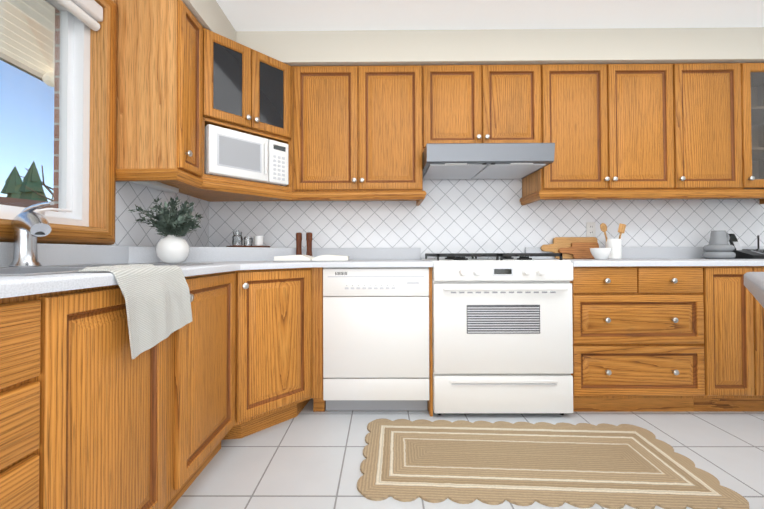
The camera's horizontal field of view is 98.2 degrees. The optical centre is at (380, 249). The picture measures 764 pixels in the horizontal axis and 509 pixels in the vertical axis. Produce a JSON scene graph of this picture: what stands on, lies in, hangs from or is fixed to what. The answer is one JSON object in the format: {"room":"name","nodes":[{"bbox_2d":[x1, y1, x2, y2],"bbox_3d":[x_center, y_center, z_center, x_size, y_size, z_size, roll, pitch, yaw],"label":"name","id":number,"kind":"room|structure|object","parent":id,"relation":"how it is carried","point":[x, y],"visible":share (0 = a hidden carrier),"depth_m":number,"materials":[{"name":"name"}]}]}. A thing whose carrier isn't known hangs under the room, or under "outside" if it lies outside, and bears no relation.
{"room":"kitchen","nodes":[
{"label":"kitchen","id":0,"kind":"room"},
{"bbox_2d":[11,0,210,246],"bbox_3d":[-1.454,0.126,-0.221,0.210,3.460,5.580,0,-1,0],"label":"wall","id":1,"kind":"structure","parent":0,"point":[128,232],"depth_m":1.82,"materials":[{"name":"tile"}]},
{"bbox_2d":[0,0,54,86],"bbox_3d":[-2.148,-1.312,2.011,1.193,0.525,8.000,0,-1,0],"label":"eave","id":2,"kind":"object","parent":1,"relation":"attached to","point":[10,49],"depth_m":2.23,"materials":[{"name":"white"}]},
{"bbox_2d":[0,0,116,244],"bbox_3d":[-1.390,-0.633,0.970,0.173,1.209,1.361,0,-1,0],"label":"window","id":3,"kind":"structure","parent":1,"relation":"in","point":[74,116],"depth_m":1.54,"materials":[{"name":"brown wood"}]},
{"bbox_2d":[54,0,102,30],"bbox_3d":[-1.348,-1.098,0.976,0.065,0.116,1.197,0,-1,0],"label":"window blind","id":4,"kind":"object","parent":3,"relation":"attached to","point":[89,13],"visible":1,"depth_m":1.49,"materials":[{"name":"white plastic"}]},
{"bbox_2d":[113,0,202,181],"bbox_3d":[-1.151,-0.823,1.762,0.370,0.882,0.215,0,-1,0],"label":"upper cabinet","id":5,"kind":"object","parent":1,"relation":"attached to","point":[159,83],"visible":0.94,"depth_m":1.66,"materials":[{"name":"brown wood"}]},
{"bbox_2d":[182,0,237,42],"bbox_3d":[-1.159,-1.371,1.950,0.369,0.213,0.570,0,-1,0],"label":"soffit","id":6,"kind":"structure","parent":0,"point":[208,13],"depth_m":1.93,"materials":[{"name":"beige paint"}]},
{"bbox_2d":[171,398,763,508],"bbox_3d":[1.499,0.995,-0.249,6.300,0.100,5.785,0,-1,0],"label":"floor","id":7,"kind":"structure","parent":0,"point":[307,457],"depth_m":1.56,"materials":[{"name":"tile"}]},
{"bbox_2d":[0,291,59,508],"bbox_3d":[-1.024,0.526,0.487,0.631,0.872,0.422,0,-1,0],"label":"base cabinet","id":8,"kind":"object","parent":7,"relation":"on","point":[29,324],"depth_m":0.67,"materials":[{"name":"brown wood"}]},
{"bbox_2d":[56,285,179,508],"bbox_3d":[-1.022,0.532,0.915,0.631,0.872,0.435,0,-1,0],"label":"base cabinet","id":9,"kind":"object","parent":7,"relation":"on","point":[94,414],"depth_m":0.88,"materials":[{"name":"brown wood"}]},
{"bbox_2d":[180,271,234,496],"bbox_3d":[-1.018,0.537,1.383,0.631,0.872,0.500,0,-1,0],"label":"base cabinet","id":10,"kind":"object","parent":7,"relation":"on","point":[207,343],"depth_m":1.35,"materials":[{"name":"brown wood"}]},
{"bbox_2d":[0,242,432,297],"bbox_3d":[-0.518,0.032,1.047,1.636,0.123,3.026,0,-1,0],"label":"countertop","id":11,"kind":"structure","parent":10,"relation":"on","point":[225,259],"depth_m":1.66,"materials":[{"name":"laminate"}]},
{"bbox_2d":[9,201,53,266],"bbox_3d":[-1.182,-0.048,1.144,0.242,0.217,0.153,0,-1,0],"label":"faucet","id":12,"kind":"object","parent":11,"relation":"on","point":[29,225],"visible":1,"depth_m":1.15,"materials":[{"name":"silver metal"}]},
{"bbox_2d":[0,263,213,275],"bbox_3d":[-1.044,0.078,1.137,0.527,0.036,0.820,0,-1,0],"label":"sink","id":13,"kind":"object","parent":11,"relation":"in","point":[29,271],"visible":0.4,"depth_m":1.12,"materials":[{"name":"silver metal"}]},
{"bbox_2d":[78,264,191,358],"bbox_3d":[-0.738,0.172,1.003,0.155,0.251,0.326,0,-1,0],"label":"towel","id":14,"kind":"object","parent":11,"relation":"hanging from","point":[158,304],"visible":1,"depth_m":0.97,"materials":[{"name":"white fabric"}]},
{"bbox_2d":[128,196,202,262],"bbox_3d":[-1.101,-0.106,1.776,0.317,0.356,0.320,0,-1,0],"label":"potted plant","id":15,"kind":"object","parent":11,"relation":"on","point":[172,246],"visible":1,"depth_m":1.71,"materials":[{"name":"green plant"}]},
{"bbox_2d":[226,230,269,246],"bbox_3d":[-0.923,-0.072,2.323,0.260,0.118,0.120,0,-1,-45],"label":"tray","id":16,"kind":"object","parent":11,"relation":"on","point":[258,241],"visible":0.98,"depth_m":2.31,"materials":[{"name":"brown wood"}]},
{"bbox_2d":[296,232,301,254],"bbox_3d":[-0.585,-0.022,2.384,0.052,0.199,0.052,0,-1,-6],"label":"pepper mill","id":17,"kind":"object","parent":11,"relation":"on","point":[298,235],"depth_m":2.37,"materials":[{"name":"brown wood"}]},
{"bbox_2d":[306,232,312,256],"bbox_3d":[-0.507,-0.023,2.370,0.052,0.199,0.052,0,-1,-6],"label":"pepper mill","id":18,"kind":"object","parent":11,"relation":"on","point":[309,238],"depth_m":2.35,"materials":[{"name":"brown wood"}]},
{"bbox_2d":[273,255,349,261],"bbox_3d":[-0.424,0.054,2.123,0.450,0.039,0.268,0,-1,-4],"label":"open book","id":19,"kind":"object","parent":11,"relation":"on","point":[310,258],"visible":1,"depth_m":2.00,"materials":[{"name":"white paper"}]},
{"bbox_2d":[222,270,241,439],"bbox_3d":[-1.245,0.544,1.863,0.442,0.872,1.106,0,-1,-45],"label":"base cabinet","id":20,"kind":"object","parent":7,"relation":"on","point":[236,432],"depth_m":1.64,"materials":[{"name":"brown wood"}]},
{"bbox_2d":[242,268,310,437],"bbox_3d":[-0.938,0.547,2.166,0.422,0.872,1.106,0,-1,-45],"label":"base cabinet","id":21,"kind":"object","parent":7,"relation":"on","point":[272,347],"depth_m":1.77,"materials":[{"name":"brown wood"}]},
{"bbox_2d":[311,267,432,415],"bbox_3d":[-0.047,0.544,2.247,0.712,0.873,0.610,0,-1,0],"label":"base cabinet","id":22,"kind":"object","parent":7,"relation":"on","point":[317,378],"visible":0.29,"depth_m":1.94,"materials":[{"name":"brown wood"}]},
{"bbox_2d":[323,267,428,410],"bbox_3d":[-0.022,0.543,2.223,0.622,0.867,0.598,0,-1,0],"label":"dishwasher","id":23,"kind":"object","parent":7,"relation":"on","point":[375,338],"visible":1,"depth_m":1.93,"materials":[{"name":"white metal"}]},
{"bbox_2d":[421,253,572,414],"bbox_3d":[0.711,0.502,2.196,0.801,0.952,0.673,0,-1,0],"label":"range","id":24,"kind":"object","parent":7,"relation":"on","point":[502,334],"visible":1,"depth_m":1.90,"materials":[{"name":"white metal"}]},
{"bbox_2d":[357,418,748,508],"bbox_3d":[0.666,0.965,1.550,1.500,0.009,0.620,0,-1,3],"label":"rug","id":25,"kind":"object","parent":7,"relation":"on","point":[587,465],"visible":1,"depth_m":1.46,"materials":[{"name":"fabric"}]},
{"bbox_2d":[570,266,704,411],"bbox_3d":[1.497,0.539,2.212,0.763,0.873,0.660,0,-1,0],"label":"base cabinet","id":26,"kind":"object","parent":7,"relation":"on","point":[638,336],"visible":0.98,"depth_m":1.92,"materials":[{"name":"brown wood"}]},
{"bbox_2d":[694,266,763,410],"bbox_3d":[2.402,0.535,2.206,1.043,0.873,0.660,0,-1,0],"label":"base cabinet","id":27,"kind":"object","parent":7,"relation":"on","point":[733,344],"visible":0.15,"depth_m":1.91,"materials":[{"name":"brown wood"}]},
{"bbox_2d":[525,246,763,266],"bbox_3d":[2.020,0.038,2.219,1.814,0.123,0.649,0,-1,0],"label":"countertop","id":28,"kind":"structure","parent":27,"relation":"on","point":[660,256],"depth_m":2.25,"materials":[{"name":"stone"}]},
{"bbox_2d":[540,237,598,258],"bbox_3d":[1.434,-0.011,2.497,0.430,0.165,0.072,0,-1,0],"label":"cutting boards","id":29,"kind":"object","parent":28,"relation":"on","point":[573,247],"visible":0.75,"depth_m":2.49,"materials":[{"name":"brown wood"}]},
{"bbox_2d":[590,248,611,258],"bbox_3d":[1.512,0.030,2.271,0.128,0.078,0.128,0,-1,0],"label":"bowl","id":30,"kind":"object","parent":28,"relation":"on","point":[600,253],"visible":1,"depth_m":2.23,"materials":[{"name":"white ceramic"}]},
{"bbox_2d":[600,223,625,258],"bbox_3d":[1.699,-0.062,2.410,0.192,0.263,0.098,0,-1,0],"label":"utensil crock","id":31,"kind":"object","parent":28,"relation":"on","point":[615,245],"visible":0.9,"depth_m":2.38,"materials":[{"name":"white ceramic"}]},
{"bbox_2d":[702,230,735,258],"bbox_3d":[2.418,-0.033,2.365,0.168,0.200,0.168,0,-1,0],"label":"dishes","id":32,"kind":"object","parent":28,"relation":"on","point":[718,247],"visible":1,"depth_m":2.33,"materials":[{"name":"grey ceramic"}]},
{"bbox_2d":[729,234,763,258],"bbox_3d":[2.703,-0.027,2.389,0.240,0.185,0.190,0,-1,0],"label":"dish rack","id":33,"kind":"object","parent":28,"relation":"on","point":[740,253],"visible":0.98,"depth_m":2.39,"materials":[{"name":"black plastic"}]},
{"bbox_2d":[211,179,763,259],"bbox_3d":[1.525,0.150,2.614,6.320,3.460,0.120,0,-1,0],"label":"wall","id":34,"kind":"structure","parent":0,"point":[470,216],"depth_m":2.56,"materials":[{"name":"tile"}]},
{"bbox_2d":[160,28,300,201],"bbox_3d":[-0.969,-0.818,2.220,0.728,0.882,0.708,0,-1,0],"label":"upper cabinet","id":35,"kind":"object","parent":34,"relation":"attached to","point":[246,90],"visible":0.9,"depth_m":2.05,"materials":[{"name":"brown wood"}]},
{"bbox_2d":[129,181,178,192],"bbox_3d":[-1.277,-0.365,1.869,0.070,0.026,0.350,0,-1,0],"label":"light","id":36,"kind":"object","parent":35,"relation":"attached to","point":[160,186],"visible":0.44,"depth_m":1.88,"materials":[{"name":"white plastic"}]},
{"bbox_2d":[204,124,287,185],"bbox_3d":[-0.904,-0.568,2.162,0.500,0.285,0.360,0,-1,-45],"label":"microwave","id":37,"kind":"object","parent":35,"relation":"in","point":[230,153],"visible":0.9,"depth_m":2.01,"materials":[{"name":"white plastic"}]},
{"bbox_2d":[116,168,425,205],"bbox_3d":[-0.508,-0.369,2.094,1.640,0.058,0.936,0,-1,0],"label":"trim","id":38,"kind":"structure","parent":34,"relation":"attached to","point":[171,174],"depth_m":2.06,"materials":[{"name":"brown wood"}]},
{"bbox_2d":[291,65,422,200],"bbox_3d":[-0.159,-0.819,2.394,0.898,0.882,0.350,0,-1,0],"label":"upper cabinet","id":39,"kind":"object","parent":34,"relation":"attached to","point":[356,128],"visible":1,"depth_m":2.25,"materials":[{"name":"brown wood"}]},
{"bbox_2d":[422,64,540,151],"bbox_3d":[0.694,-0.964,2.390,0.804,0.598,0.350,0,-1,0],"label":"upper cabinet","id":40,"kind":"object","parent":34,"relation":"attached to","point":[481,103],"visible":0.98,"depth_m":2.25,"materials":[{"name":"brown wood"}]},
{"bbox_2d":[423,143,554,179],"bbox_3d":[0.694,-0.600,2.314,0.799,0.125,0.491,0,-1,0],"label":"range hood","id":41,"kind":"object","parent":40,"relation":"attached to","point":[482,160],"visible":0.98,"depth_m":2.08,"materials":[{"name":"silver metal"}]},
{"bbox_2d":[586,222,595,236],"bbox_3d":[1.625,-0.152,2.552,0.070,0.116,0.008,0,-1,0],"label":"electrical outlet plate","id":42,"kind":"object","parent":34,"relation":"attached to","point":[590,230],"visible":0.98,"depth_m":2.55,"materials":[{"name":"white plastic"}]},
{"bbox_2d":[522,64,673,199],"bbox_3d":[1.542,-0.825,2.383,0.896,0.882,0.350,0,-1,0],"label":"upper cabinet","id":43,"kind":"object","parent":34,"relation":"attached to","point":[607,126],"visible":0.96,"depth_m":2.24,"materials":[{"name":"brown wood"}]},
{"bbox_2d":[520,189,763,204],"bbox_3d":[2.010,-0.375,2.388,1.870,0.058,0.315,0,-1,0],"label":"trim","id":44,"kind":"structure","parent":34,"relation":"attached to","point":[645,194],"depth_m":2.24,"materials":[{"name":"brown wood"}]},
{"bbox_2d":[639,63,742,199],"bbox_3d":[2.219,-0.827,2.378,0.455,0.882,0.350,0,-1,0],"label":"upper cabinet","id":45,"kind":"object","parent":34,"relation":"attached to","point":[707,125],"visible":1,"depth_m":2.24,"materials":[{"name":"brown wood"}]},
{"bbox_2d":[723,63,763,198],"bbox_3d":[2.684,-0.829,2.375,0.471,0.882,0.350,0,-1,0],"label":"upper cabinet","id":46,"kind":"object","parent":34,"relation":"attached to","point":[752,99],"visible":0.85,"depth_m":2.24,"materials":[{"name":"brown wood"}]},
{"bbox_2d":[216,0,763,30],"bbox_3d":[1.490,-1.565,-0.218,6.300,0.100,5.785,0,-1,0],"label":"ceiling","id":47,"kind":"structure","parent":0,"point":[296,15],"depth_m":2.09,"materials":[{"name":"white paint"}]},
{"bbox_2d":[238,27,763,65],"bbox_3d":[0.809,-1.373,2.399,4.299,0.213,0.354,0,-1,0],"label":"soffit","id":48,"kind":"structure","parent":0,"point":[525,46],"depth_m":2.23,"materials":[{"name":"beige paint"}]},
{"label":"outside","id":49,"kind":"structure","parent":0,"visible":0},
{"bbox_3d":[-40.672,2.143,20.224,78.485,0.200,120.000,0,-1,0],"label":"ground","id":50,"kind":"structure","parent":49,"visible":0},
{"bbox_2d":[1,166,22,197],"bbox_3d":[-23.804,-1.748,21.724,2.732,7.500,3.125,0,-1,0],"label":"tree","id":51,"kind":"object","parent":50,"relation":"on","point":[14,182],"depth_m":21.41,"materials":[{"name":"green plant"}]},
{"bbox_2d":[0,197,52,208],"bbox_3d":[-12.865,-0.207,12.599,8.846,4.120,4.000,0,-1,-42],"label":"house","id":52,"kind":"structure","parent":50,"relation":"on","point":[17,201],"depth_m":13.27,"materials":[{"name":"brown"}]},
{"bbox_2d":[19,161,47,201],"bbox_3d":[-18.181,-1.371,17.329,2.871,6.600,2.870,0,-1,0],"label":"tree","id":53,"kind":"object","parent":50,"relation":"on","point":[39,187],"depth_m":17.14,"materials":[{"name":"green plant"}]},
{"bbox_2d":[18,165,52,200],"bbox_3d":[-17.155,-1.493,17.624,4.954,6.854,4.096,0,-1,0],"label":"tree","id":54,"kind":"object","parent":50,"relation":"on","point":[48,187],"depth_m":17.08,"materials":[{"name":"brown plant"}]},
{"bbox_3d":[2.123,0.507,-0.190,0.750,0.873,1.400,0,-1,0],"label":"base cabinet","id":55,"kind":"object","parent":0,"visible":0},
{"bbox_2d":[744,272,763,307],"bbox_3d":[1.407,0.058,-0.064,2.280,0.032,1.730,0,-1,0],"label":"countertop","id":56,"kind":"structure","parent":55,"relation":"on","point":[754,283],"depth_m":0.60,"materials":[{"name":"laminate"}]}
]}

